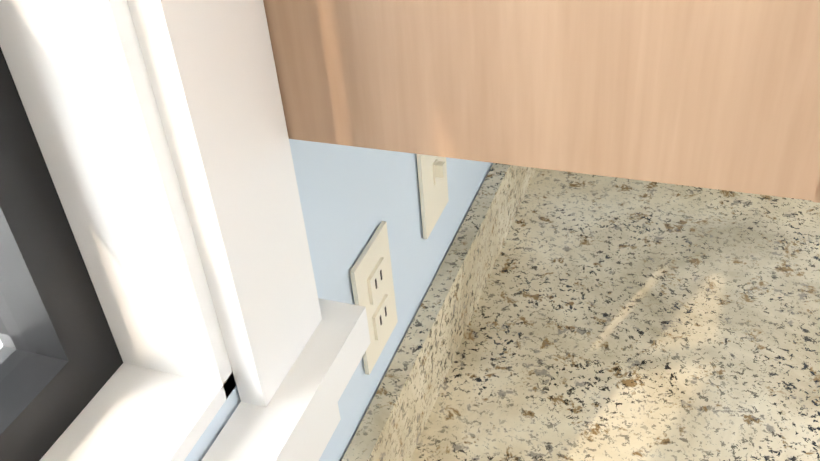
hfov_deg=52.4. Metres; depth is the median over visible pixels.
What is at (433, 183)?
light switch
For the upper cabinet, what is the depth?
0.41 m
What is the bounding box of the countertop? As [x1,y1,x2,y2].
[341,163,819,460]
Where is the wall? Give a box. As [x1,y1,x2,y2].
[184,139,492,460]
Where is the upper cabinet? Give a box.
[263,0,819,202]
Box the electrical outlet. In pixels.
[350,221,397,374]
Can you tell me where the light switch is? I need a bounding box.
[416,154,448,238]
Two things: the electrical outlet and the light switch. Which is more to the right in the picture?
the light switch
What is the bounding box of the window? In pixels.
[0,0,370,460]
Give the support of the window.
in the wall
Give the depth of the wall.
0.71 m
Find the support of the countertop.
on the base cabinet

